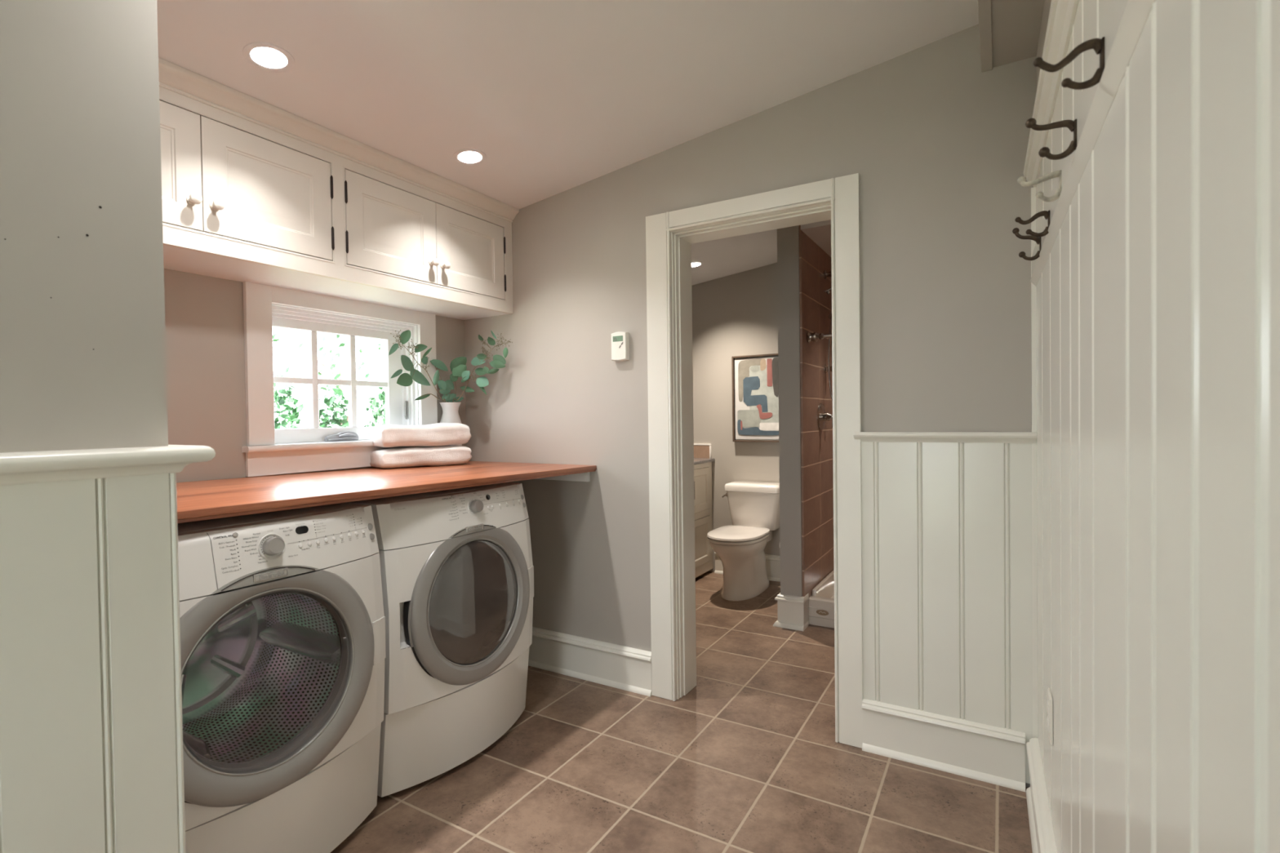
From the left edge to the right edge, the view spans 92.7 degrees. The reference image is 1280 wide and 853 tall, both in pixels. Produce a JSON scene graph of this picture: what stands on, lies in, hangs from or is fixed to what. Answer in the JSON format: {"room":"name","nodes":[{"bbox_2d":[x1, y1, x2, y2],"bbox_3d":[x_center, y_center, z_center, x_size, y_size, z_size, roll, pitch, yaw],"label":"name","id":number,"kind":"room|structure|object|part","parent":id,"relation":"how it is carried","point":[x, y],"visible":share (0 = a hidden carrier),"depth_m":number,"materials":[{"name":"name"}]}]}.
{"room":"laundry room","nodes":[
{"label":"laundry room","id":0,"kind":"room"},
{"bbox_2d":[0,0,168,453],"bbox_3d":[-1.856,0.061,0.564,1.185,2.382,1.948,0,1,31],"label":"wall partition","id":1,"kind":"structure","parent":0,"point":[83,364],"depth_m":1.00,"materials":[{"name":"paint"}]},
{"bbox_2d":[0,472,186,852],"bbox_3d":[-1.324,0.660,0.266,0.028,1.140,1.950,0,1,31],"label":"panelling","id":2,"kind":"object","parent":1,"relation":"attached to","point":[91,753],"visible":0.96,"depth_m":0.98,"materials":[{"name":"paint"}]},
{"bbox_2d":[0,444,215,485],"bbox_3d":[-1.340,0.078,0.286,0.157,0.047,1.992,0,1,31],"label":"trim","id":3,"kind":"structure","parent":1,"relation":"attached to","point":[47,466],"depth_m":0.97,"materials":[{"name":"paint"}]},
{"bbox_2d":[164,268,466,482],"bbox_3d":[-1.994,0.130,1.694,0.200,2.213,4.150,0,1,31],"label":"wall","id":4,"kind":"structure","parent":0,"point":[204,320],"depth_m":2.23,"materials":[{"name":"paint"}]},
{"bbox_2d":[158,57,519,319],"bbox_3d":[-1.242,-0.812,2.381,0.401,0.517,1.838,0,1,31],"label":"upper cabinet","id":5,"kind":"object","parent":4,"relation":"attached to","point":[254,190],"visible":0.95,"depth_m":2.21,"materials":[{"name":"paint"}]},
{"bbox_3d":[-1.473,-0.780,1.716,0.020,0.356,0.420,0,1,31],"label":"cabinet door","id":6,"kind":"part","parent":5,"relation":"part of","materials":[{"name":"paint"}]},
{"bbox_3d":[-1.355,-0.692,1.858,0.040,0.034,0.034,0,1,31],"label":"knob","id":7,"kind":"part","parent":5,"relation":"part of","materials":[{"name":"paint"}]},
{"bbox_3d":[-1.323,-0.694,1.912,0.040,0.034,0.034,0,1,31],"label":"knob","id":8,"kind":"part","parent":5,"relation":"part of","materials":[{"name":"paint"}]},
{"bbox_3d":[-1.257,-0.789,2.082,0.020,0.356,0.424,0,1,31],"label":"cabinet door","id":9,"kind":"part","parent":5,"relation":"part of","materials":[{"name":"paint"}]},
{"bbox_3d":[-1.270,-0.562,2.404,0.326,0.018,1.838,0,1,31],"label":"panel","id":10,"kind":"part","parent":5,"relation":"part of","materials":[{"name":"white paint"}]},
{"bbox_3d":[-1.099,-1.042,2.291,0.062,0.057,1.838,0,1,31],"label":"crown moulding","id":11,"kind":"part","parent":5,"relation":"part of","materials":[{"name":"paint"}]},
{"bbox_3d":[-1.010,-0.799,2.500,0.020,0.356,0.428,0,1,31],"label":"cabinet door","id":12,"kind":"part","parent":5,"relation":"part of","materials":[{"name":"paint"}]},
{"bbox_3d":[-0.890,-0.711,2.645,0.040,0.034,0.034,0,1,31],"label":"knob","id":13,"kind":"part","parent":5,"relation":"part of","materials":[{"name":"paint"}]},
{"bbox_3d":[-0.858,-0.712,2.699,0.040,0.034,0.034,0,1,31],"label":"knob","id":14,"kind":"part","parent":5,"relation":"part of","materials":[{"name":"paint"}]},
{"bbox_3d":[-0.793,-0.808,2.869,0.020,0.356,0.424,0,1,31],"label":"cabinet door","id":15,"kind":"part","parent":5,"relation":"part of","materials":[{"name":"paint"}]},
{"bbox_2d":[241,281,437,476],"bbox_3d":[-1.337,-0.189,2.750,0.239,0.745,0.934,0,1,31],"label":"window","id":16,"kind":"structure","parent":4,"relation":"in","point":[265,307],"depth_m":2.63,"materials":[{"name":"white paint"}]},
{"bbox_3d":[-1.277,0.077,2.722,0.109,0.024,0.934,0,1,31],"label":"sill","id":17,"kind":"part","parent":16,"relation":"part of","materials":[{"name":"white paint"}]},
{"bbox_3d":[-1.351,-0.212,2.758,0.030,0.554,0.696,0,1,31],"label":"sash","id":18,"kind":"part","parent":16,"relation":"part of","materials":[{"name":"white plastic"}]},
{"bbox_3d":[-1.325,0.043,2.720,0.030,0.041,0.159,0,1,31],"label":"crank handle","id":19,"kind":"part","parent":16,"relation":"part of","materials":[{"name":"silver metal"}]},
{"bbox_3d":[-1.358,-0.207,2.763,0.190,0.588,0.720,0,1,31],"label":"frame","id":20,"kind":"part","parent":16,"relation":"part of","materials":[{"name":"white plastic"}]},
{"bbox_2d":[176,461,596,523],"bbox_3d":[-1.035,0.229,2.284,0.849,0.099,1.837,0,1,31],"label":"countertop","id":21,"kind":"structure","parent":4,"relation":"attached to","point":[197,500],"depth_m":2.04,"materials":[{"name":"brown wood"}]},
{"bbox_2d":[369,445,471,468],"bbox_3d":[-1.026,0.141,2.878,0.443,0.094,0.167,-2,1,-44],"label":"folded towel","id":22,"kind":"object","parent":21,"relation":"on","point":[436,455],"visible":0.98,"depth_m":2.80,"materials":[{"name":"fabric"}]},
{"bbox_2d":[368,422,471,447],"bbox_3d":[-1.026,0.039,2.873,0.168,0.108,0.436,0,1,45],"label":"folded towel","id":23,"kind":"object","parent":22,"relation":"on","point":[439,433],"visible":1,"depth_m":2.79,"materials":[{"name":"fabric"}]},
{"bbox_2d":[439,402,462,445],"bbox_3d":[-0.969,0.031,3.130,0.116,0.308,0.116,0,1,31],"label":"vase","id":24,"kind":"object","parent":21,"relation":"on","point":[450,410],"visible":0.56,"depth_m":3.09,"materials":[{"name":"ceramic"}]},
{"bbox_2d":[388,329,445,402],"bbox_3d":[-1.040,-0.160,2.920,0.054,0.580,0.440,0,1,19],"label":"eucalyptus sprig","id":25,"kind":"object","parent":24,"relation":"in","point":[405,379],"visible":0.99,"depth_m":2.85,"materials":[{"name":"green plant"}]},
{"bbox_3d":[-1.030,-0.126,2.948,0.008,0.509,0.382,0,1,18],"label":"stem","id":26,"kind":"part","parent":25,"relation":"part of","materials":[{"name":"green plant"}]},
{"bbox_2d":[430,359,463,402],"bbox_3d":[-0.981,-0.106,3.116,0.036,0.464,0.178,0,1,44],"label":"eucalyptus sprig","id":27,"kind":"object","parent":24,"relation":"in","point":[445,387],"visible":0.88,"depth_m":3.10,"materials":[{"name":"green plant"}]},
{"bbox_3d":[-0.998,-0.102,3.103,0.136,0.455,0.008,-2,1,-41],"label":"stem","id":28,"kind":"part","parent":27,"relation":"part of","materials":[{"name":"green plant"}]},
{"bbox_2d":[449,329,512,402],"bbox_3d":[-0.805,-0.179,3.075,0.355,0.607,0.052,-1,1,15],"label":"eucalyptus sprig","id":29,"kind":"object","parent":24,"relation":"in","point":[458,367],"visible":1,"depth_m":3.08,"materials":[{"name":"green plant"}]},
{"bbox_2d":[156,0,978,285],"bbox_3d":[-0.233,-1.264,1.882,3.250,0.546,6.420,0,1,31],"label":"ceiling","id":30,"kind":"structure","parent":0,"point":[557,96],"depth_m":2.01,"materials":[{"name":"paint"}]},
{"bbox_2d":[242,42,294,72],"bbox_3d":[-1.102,-1.139,1.808,0.161,0.120,0.150,0,1,31],"label":"recessed light","id":31,"kind":"object","parent":30,"relation":"in","point":[265,56],"visible":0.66,"depth_m":1.83,"materials":[{"name":"glass"}]},
{"bbox_2d":[453,148,486,165],"bbox_3d":[-0.704,-1.154,2.507,0.161,0.120,0.150,0,1,31],"label":"recessed light","id":32,"kind":"object","parent":30,"relation":"in","point":[470,157],"visible":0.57,"depth_m":2.54,"materials":[{"name":"paint"}]},
{"bbox_2d":[691,261,703,267],"bbox_3d":[0.377,-1.197,4.334,0.161,0.120,0.150,0,1,31],"label":"recessed light","id":33,"kind":"object","parent":30,"relation":"in","point":[695,264],"visible":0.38,"depth_m":4.37,"materials":[{"name":"paint"}]},
{"bbox_2d":[330,571,1032,852],"bbox_3d":[-0.200,1.269,1.922,3.250,0.120,6.420,0,1,31],"label":"floor","id":34,"kind":"structure","parent":0,"point":[749,760],"depth_m":2.07,"materials":[{"name":"tile"}]},
{"bbox_2d":[177,502,386,852],"bbox_3d":[-1.260,0.739,1.762,0.820,0.972,0.690,0,1,31],"label":"washing machine","id":35,"kind":"object","parent":34,"relation":"on","point":[282,619],"visible":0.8,"depth_m":1.72,"materials":[{"name":"metal"}]},
{"bbox_3d":[-0.961,0.373,1.570,0.045,0.041,0.296,0,1,31],"label":"badge trim","id":36,"kind":"part","parent":35,"relation":"part of","materials":[{"name":"silver metal"}]},
{"bbox_3d":[-0.941,0.309,1.571,0.034,0.049,0.047,0,1,31],"label":"dial knob","id":37,"kind":"part","parent":35,"relation":"part of","materials":[{"name":"plastic"}]},
{"bbox_3d":[-0.942,0.664,1.566,0.074,0.533,0.578,0,1,31],"label":"door","id":38,"kind":"part","parent":35,"relation":"part of","materials":[{"name":"silver metal"}]},
{"bbox_3d":[-0.993,0.324,1.595,0.122,0.142,0.690,0,1,31],"label":"control panel","id":39,"kind":"part","parent":35,"relation":"part of","materials":[{"name":"plastic"}]},
{"bbox_3d":[-0.967,1.059,1.597,0.145,0.275,0.690,0,1,31],"label":"panel","id":40,"kind":"part","parent":35,"relation":"part of","materials":[{"name":"metal"}]},
{"bbox_2d":[346,482,533,797],"bbox_3d":[-0.915,0.727,2.406,0.820,0.967,0.690,0,1,31],"label":"dryer","id":41,"kind":"object","parent":34,"relation":"on","point":[457,567],"visible":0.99,"depth_m":2.10,"materials":[{"name":"metal"}]},
{"bbox_3d":[-0.648,0.314,2.239,0.123,0.142,0.690,0,1,31],"label":"control panel","id":42,"kind":"part","parent":41,"relation":"part of","materials":[{"name":"plastic"}]},
{"bbox_3d":[-0.622,1.050,2.241,0.145,0.275,0.690,0,1,31],"label":"panel","id":43,"kind":"part","parent":41,"relation":"part of","materials":[{"name":"metal"}]},
{"bbox_3d":[-0.610,0.648,2.224,0.102,0.520,0.690,0,1,31],"label":"panel","id":44,"kind":"part","parent":41,"relation":"part of","materials":[{"name":"metal"}]},
{"bbox_3d":[-0.597,0.649,2.212,0.074,0.530,0.568,0,1,31],"label":"door","id":45,"kind":"part","parent":41,"relation":"part of","materials":[{"name":"silver metal"}]},
{"bbox_3d":[-0.615,0.365,2.215,0.045,0.036,0.277,0,1,31],"label":"badge trim","id":46,"kind":"part","parent":41,"relation":"part of","materials":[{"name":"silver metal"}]},
{"bbox_3d":[-0.587,0.630,2.205,0.035,0.434,0.434,0,1,31],"label":"glass","id":47,"kind":"part","parent":41,"relation":"part of","materials":[{"name":"glass"}]},
{"bbox_3d":[-0.593,0.291,2.224,0.034,0.049,0.047,0,1,31],"label":"dial knob","id":48,"kind":"part","parent":41,"relation":"part of","materials":[{"name":"plastic"}]},
{"bbox_2d":[693,443,714,577],"bbox_3d":[0.006,0.644,4.369,0.558,0.986,1.369,0,1,31],"label":"vanity","id":49,"kind":"object","parent":34,"relation":"on","point":[703,460],"visible":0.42,"depth_m":4.70,"materials":[{"name":"beige paint"}]},
{"bbox_3d":[0.387,0.485,4.531,0.020,0.324,0.594,0,1,31],"label":"door","id":50,"kind":"part","parent":49,"relation":"part of","materials":[{"name":"beige paint"}]},
{"bbox_3d":[0.392,0.879,4.537,0.020,0.354,0.594,0,1,31],"label":"door","id":51,"kind":"part","parent":49,"relation":"part of","materials":[{"name":"beige paint"}]},
{"bbox_2d":[706,480,779,600],"bbox_3d":[0.723,0.791,4.303,0.434,0.736,0.742,0,1,31],"label":"toilet","id":52,"kind":"object","parent":34,"relation":"on","point":[753,506],"visible":0.98,"depth_m":4.22,"materials":[{"name":"ceramic"}]},
{"bbox_3d":[0.665,0.757,4.199,0.372,0.020,0.500,0,1,31],"label":"seat","id":53,"kind":"part","parent":52,"relation":"part of","materials":[{"name":"plastic"}]},
{"bbox_3d":[0.666,0.731,4.199,0.372,0.027,0.507,0,1,31],"label":"seat lid","id":54,"kind":"part","parent":52,"relation":"part of","materials":[{"name":"plastic"}]},
{"bbox_3d":[0.710,0.964,4.273,0.356,0.392,0.635,0,1,31],"label":"bowl","id":55,"kind":"part","parent":52,"relation":"part of","materials":[{"name":"ceramic"}]},
{"bbox_3d":[0.856,0.448,4.523,0.426,0.061,0.215,0,1,31],"label":"tank lid","id":56,"kind":"part","parent":52,"relation":"part of","materials":[{"name":"ceramic"}]},
{"bbox_3d":[0.859,0.613,4.528,0.406,0.270,0.200,0,1,31],"label":"tank","id":57,"kind":"part","parent":52,"relation":"part of","materials":[{"name":"ceramic"}]},
{"bbox_2d":[808,569,834,628],"bbox_3d":[1.672,1.061,3.668,1.096,0.189,0.839,0,1,31],"label":"shower pan","id":58,"kind":"object","parent":34,"relation":"on","point":[821,603],"visible":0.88,"depth_m":3.58,"materials":[{"name":"ceramic"}]},
{"bbox_2d":[691,262,780,572],"bbox_3d":[0.740,-0.074,4.803,1.650,2.450,0.150,0,1,31],"label":"wall","id":59,"kind":"structure","parent":0,"point":[736,314],"depth_m":4.74,"materials":[{"name":"paint"}]},
{"bbox_2d":[693,445,709,457],"bbox_3d":[0.336,0.200,4.952,0.500,0.103,0.010,0,1,31],"label":"backsplash","id":60,"kind":"structure","parent":59,"relation":"attached to","point":[700,451],"depth_m":4.86,"materials":[{"name":"tile"}]},
{"bbox_2d":[714,551,780,582],"bbox_3d":[0.945,1.058,4.601,0.820,0.186,0.034,0,1,31],"label":"baseboard","id":61,"kind":"structure","parent":59,"relation":"attached to","point":[772,562],"depth_m":4.57,"materials":[{"name":"paint"}]},
{"bbox_2d":[731,353,778,442],"bbox_3d":[0.935,-0.211,4.573,0.510,0.655,0.035,0,1,31],"label":"picture frame","id":62,"kind":"object","parent":59,"relation":"attached to","point":[755,380],"visible":0.77,"depth_m":4.60,"materials":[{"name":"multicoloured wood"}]},
{"bbox_2d":[464,23,1036,787],"bbox_3d":[0.287,-0.096,2.658,2.750,2.573,0.162,0,1,31],"label":"wall","id":63,"kind":"structure","parent":0,"point":[936,144],"depth_m":2.39,"materials":[{"name":"paint"}]},
{"bbox_2d":[528,626,651,697],"bbox_3d":[-0.439,1.102,3.001,1.141,0.186,0.034,0,1,31],"label":"baseboard","id":64,"kind":"structure","parent":63,"relation":"attached to","point":[628,668],"depth_m":2.87,"materials":[{"name":"paint"}]},
{"bbox_2d":[611,331,629,361],"bbox_3d":[-0.091,-0.362,2.763,0.080,0.132,0.032,0,1,31],"label":"thermostat","id":65,"kind":"object","parent":63,"relation":"attached to","point":[620,340],"visible":1,"depth_m":2.75,"materials":[{"name":"plastic"}]},
{"bbox_2d":[645,173,862,748],"bbox_3d":[0.470,0.133,2.543,0.893,2.111,0.192,0,1,31],"label":"door frame","id":66,"kind":"structure","parent":63,"relation":"in","point":[670,236],"depth_m":2.63,"materials":[{"name":"paint"}]},
{"bbox_3d":[0.098,0.136,2.678,0.116,2.110,0.046,0,1,31],"label":"casing","id":67,"kind":"part","parent":66,"relation":"part of","materials":[{"name":"paint"}]},
{"bbox_3d":[0.426,-0.880,2.460,0.705,0.081,0.046,0,1,31],"label":"head casing","id":68,"kind":"part","parent":66,"relation":"part of","materials":[{"name":"paint"}]},
{"bbox_3d":[0.774,0.133,2.279,0.099,2.110,0.046,0,1,31],"label":"casing","id":69,"kind":"part","parent":66,"relation":"part of","materials":[{"name":"paint"}]},
{"bbox_2d":[862,698,1025,791],"bbox_3d":[1.042,1.096,2.128,0.508,0.186,0.034,0,1,31],"label":"baseboard","id":70,"kind":"structure","parent":63,"relation":"attached to","point":[988,753],"depth_m":2.11,"materials":[{"name":"paint"}]},
{"bbox_2d":[853,431,1036,443],"bbox_3d":[1.031,0.037,2.105,0.563,0.036,0.041,0,1,31],"label":"trim","id":71,"kind":"structure","parent":63,"relation":"attached to","point":[885,437],"depth_m":2.08,"materials":[{"name":"paint"}]},
{"bbox_2d":[861,441,1032,783],"bbox_3d":[1.052,0.604,2.123,0.550,1.130,0.013,0,1,31],"label":"panelling","id":72,"kind":"object","parent":63,"relation":"attached to","point":[946,527],"visible":0.72,"depth_m":2.11,"materials":[{"name":"paint"}]},
{"bbox_2d":[977,0,992,72],"bbox_3d":[0.189,-1.227,0.396,0.033,0.172,3.788,0,1,31],"label":"trim","id":73,"kind":"structure","parent":63,"relation":"attached to","point":[984,8],"depth_m":1.83,"materials":[{"name":"paint"}]},
{"bbox_2d":[1031,186,1037,737],"bbox_3d":[1.277,0.126,1.978,0.015,1.785,0.013,0,1,31],"label":"trim","id":74,"kind":"structure","parent":63,"relation":"attached to","point":[1033,312],"depth_m":1.97,"materials":[{"name":"paint"}]},
{"bbox_2d":[777,225,834,599],"bbox_3d":[1.112,-0.041,3.945,0.138,2.400,0.950,0,1,31],"label":"wall","id":75,"kind":"structure","parent":0,"point":[815,304],"depth_m":3.57,"materials":[{"name":"tile"}]},
{"bbox_2d":[773,592,808,631],"bbox_3d":[0.886,1.075,3.585,0.179,0.186,0.126,0,1,31],"label":"baseboard","id":76,"kind":"structure","parent":75,"relation":"attached to","point":[793,611],"depth_m":3.54,"materials":[{"name":"paint"}]},
{"bbox_2d":[806,332,831,342],"bbox_3d":[1.465,-0.528,3.331,1.097,0.064,0.064,0,1,31],"label":"grab bar","id":77,"kind":"object","parent":75,"relation":"attached to","point":[815,336],"visible":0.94,"depth_m":3.57,"materials":[{"name":"silver metal"}]},
{"bbox_2d":[817,403,832,430],"bbox_3d":[1.180,-0.061,3.834,0.092,0.172,0.172,0,1,31],"label":"shower valve","id":78,"kind":"object","parent":75,"relation":"attached to","point":[822,416],"visible":0.84,"depth_m":3.81,"materials":[{"name":"silver metal"}]},
{"bbox_3d":[1.149,-0.061,3.852,0.021,0.172,0.172,0,1,31],"label":"plate","id":79,"kind":"part","parent":78,"relation":"part of","materials":[{"name":"silver metal"}]},
{"bbox_3d":[1.186,-0.040,3.826,0.074,0.097,0.064,0,1,31],"label":"lever handle","id":80,"kind":"part","parent":78,"relation":"part of","materials":[{"name":"silver metal"}]},
{"bbox_2d":[823,270,832,400],"bbox_3d":[1.255,-0.568,3.896,0.090,0.888,0.195,-1,1,-34],"label":"slide bar","id":81,"kind":"object","parent":75,"relation":"attached to","point":[828,368],"visible":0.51,"depth_m":3.90,"materials":[{"name":"silver metal"}]},
{"bbox_2d":[800,219,831,257],"bbox_3d":[1.639,-1.169,3.608,1.120,0.068,0.950,0,1,31],"label":"ceiling","id":82,"kind":"structure","parent":0,"point":[820,233],"depth_m":3.56,"materials":[{"name":"paint"}]},
{"bbox_2d":[1036,0,1051,87],"bbox_3d":[0.424,-0.054,0.287,0.157,2.560,3.789,0,1,29],"label":"wall","id":83,"kind":"structure","parent":0,"point":[1046,6],"depth_m":1.74,"materials":[{"name":"paint"}]},
{"bbox_2d":[991,0,1044,67],"bbox_3d":[0.328,-1.231,0.314,0.290,0.165,3.788,0,1,31],"label":"soffit","id":84,"kind":"structure","parent":83,"relation":"attached to","point":[1015,24],"depth_m":1.82,"materials":[{"name":"paint"}]},
{"bbox_2d":[1026,737,1057,852],"bbox_3d":[0.345,1.134,0.339,0.034,0.186,3.753,0,1,29],"label":"baseboard","id":85,"kind":"structure","parent":83,"relation":"attached to","point":[1042,833],"depth_m":1.71,"materials":[{"name":"paint"}]},
{"bbox_2d":[1023,0,1079,187],"bbox_3d":[0.328,-0.760,0.320,0.037,0.063,3.781,0,1,29],"label":"trim","id":86,"kind":"structure","parent":83,"relation":"attached to","point":[1062,13],"depth_m":1.35,"materials":[{"name":"paint"}]},
{"bbox_2d":[1035,0,1110,232],"bbox_3d":[0.344,-0.638,0.311,0.006,0.270,3.776,0,1,29],"label":"panelling","id":87,"kind":"object","parent":83,"relation":"attached to","point":[1090,15],"visible":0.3,"depth_m":1.16,"materials":[{"name":"paint"}]},
{"bbox_2d":[1030,0,1155,286],"bbox_3d":[0.338,-0.461,0.319,0.018,0.102,3.776,0,1,29],"label":"rail","id":88,"kind":"object","parent":83,"relation":"attached to","point":[1124,22],"visible":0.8,"depth_m":0.85,"materials":[{"name":"paint"}]},
{"bbox_2d":[1012,227,1040,260],"bbox_3d":[1.054,-0.498,1.663,0.070,0.094,0.018,0,1,31],"label":"coat hook","id":89,"kind":"object","parent":88,"relation":"attached to","point":[1022,254],"visible":0.96,"depth_m":1.66,"materials":[{"name":"brown metal"}]},
{"bbox_3d":[1.079,-0.486,1.648,0.004,0.047,0.018,0,1,29],"label":"plate","id":90,"kind":"part","parent":89,"relation":"part of","materials":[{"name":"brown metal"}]},
{"bbox_2d":[1014,210,1049,237],"bbox_3d":[0.929,-0.475,1.443,0.074,0.060,0.018,0,1,31],"label":"coat hook","id":91,"kind":"object","parent":88,"relation":"attached to","point":[1046,214],"visible":0.98,"depth_m":1.44,"materials":[{"name":"brown metal"}]},
{"bbox_3d":[0.955,-0.479,1.427,0.004,0.047,0.018,0,1,29],"label":"plate","id":92,"kind":"part","parent":91,"relation":"part of","materials":[{"name":"brown metal"}]},
{"bbox_2d":[1017,169,1062,201],"bbox_3d":[0.806,-0.480,1.231,0.078,0.060,0.017,0,1,31],"label":"coat hook","id":93,"kind":"object","parent":88,"relation":"attached to","point":[1021,180],"visible":0.97,"depth_m":1.22,"materials":[{"name":"white metal"}]},
{"bbox_3d":[0.835,-0.484,1.214,0.003,0.045,0.017,0,1,29],"label":"plate","id":94,"kind":"part","parent":93,"relation":"part of","materials":[{"name":"white metal"}]},
{"bbox_2d":[1025,117,1076,159],"bbox_3d":[0.695,-0.488,1.031,0.076,0.078,0.018,0,1,31],"label":"coat hook","id":95,"kind":"object","parent":88,"relation":"attached to","point":[1044,152],"visible":0.98,"depth_m":1.02,"materials":[{"name":"brown metal"}]},
{"bbox_3d":[0.723,-0.484,1.015,0.003,0.045,0.017,0,1,29],"label":"plate","id":96,"kind":"part","parent":95,"relation":"part of","materials":[{"name":"brown metal"}]},
{"bbox_2d":[1033,36,1104,89],"bbox_3d":[0.563,-0.469,0.800,0.080,0.061,0.017,0,1,31],"label":"coat hook","id":97,"kind":"object","parent":88,"relation":"attached to","point":[1097,45],"visible":0.98,"depth_m":0.79,"materials":[{"name":"brown metal"}]},
{"bbox_3d":[0.592,-0.472,0.783,0.003,0.045,0.017,0,1,29],"label":"plate","id":98,"kind":"part","parent":97,"relation":"part of","materials":[{"name":"brown metal"}]},
{"bbox_2d":[1035,0,1279,852],"bbox_3d":[0.358,0.397,0.327,0.006,1.620,3.776,0,1,29],"label":"panelling","id":99,"kind":"object","parent":83,"relation":"attached to","point":[1157,288],"visible":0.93,"depth_m":0.56,"materials":[{"name":"paint"}]},
{"bbox_2d":[1046,688,1053,746],"bbox_3d":[1.043,0.738,1.557,0.008,0.116,0.076,0,1,29],"label":"outlet plate","id":100,"kind":"object","parent":99,"relation":"attached to","point":[1049,701],"visible":1,"depth_m":1.53,"materials":[{"name":"plastic"}]},
{"bbox_2d":[1046,699,1048,716],"bbox_3d":[1.040,0.718,1.558,0.002,0.032,0.032,0,1,29],"label":"socket","id":101,"kind":"object","parent":100,"relation":"attached to","point":[1047,700],"depth_m":1.55,"materials":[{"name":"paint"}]},
{"bbox_2d":[1046,715,1048,732],"bbox_3d":[1.041,0.758,1.559,0.002,0.032,0.032,0,1,29],"label":"socket","id":102,"kind":"object","parent":100,"relation":"attached to","point":[1047,716],"depth_m":1.55,"materials":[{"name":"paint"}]},
{"label":"outside","id":103,"kind":"structure","parent":0,"visible":0},
{"bbox_3d":[-1.274,1.846,1.130,28.000,0.020,28.000,0,1,31],"label":"ground","id":104,"kind":"structure","parent":103,"visible":0},
{"bbox_2d":[273,370,303,429],"bbox_3d":[-3.237,0.656,5.509,0.560,2.319,0.470,0,1,31],"label":"shrub","id":105,"kind":"object","parent":104,"relation":"on","point":[284,403],"visible":0.1,"depth_m":5.45,"materials":[{"name":"green plant"}]},
{"bbox_2d":[272,328,384,426],"bbox_3d":[-3.551,-0.210,6.722,0.759,4.028,2.266,0,1,31],"label":"tree","id":106,"kind":"object","parent":104,"relation":"on","point":[334,348],"visible":0.3,"depth_m":6.80,"materials":[{"name":"green plant"}]},
{"bbox_2d":[318,385,360,427],"bbox_3d":[-2.959,0.675,5.962,0.554,2.258,0.478,0,1,31],"label":"shrub","id":107,"kind":"object","parent":104,"relation":"on","point":[336,420],"visible":0.09,"depth_m":5.89,"materials":[{"name":"green plant"}]},
{"bbox_2d":[363,386,386,426],"bbox_3d":[-2.694,0.675,6.408,0.504,2.240,0.528,-2,1,-41],"label":"shrub","id":108,"kind":"object","parent":104,"relation":"on","point":[378,415],"visible":0.06,"depth_m":6.32,"materials":[{"name":"green plant"}]}
]}

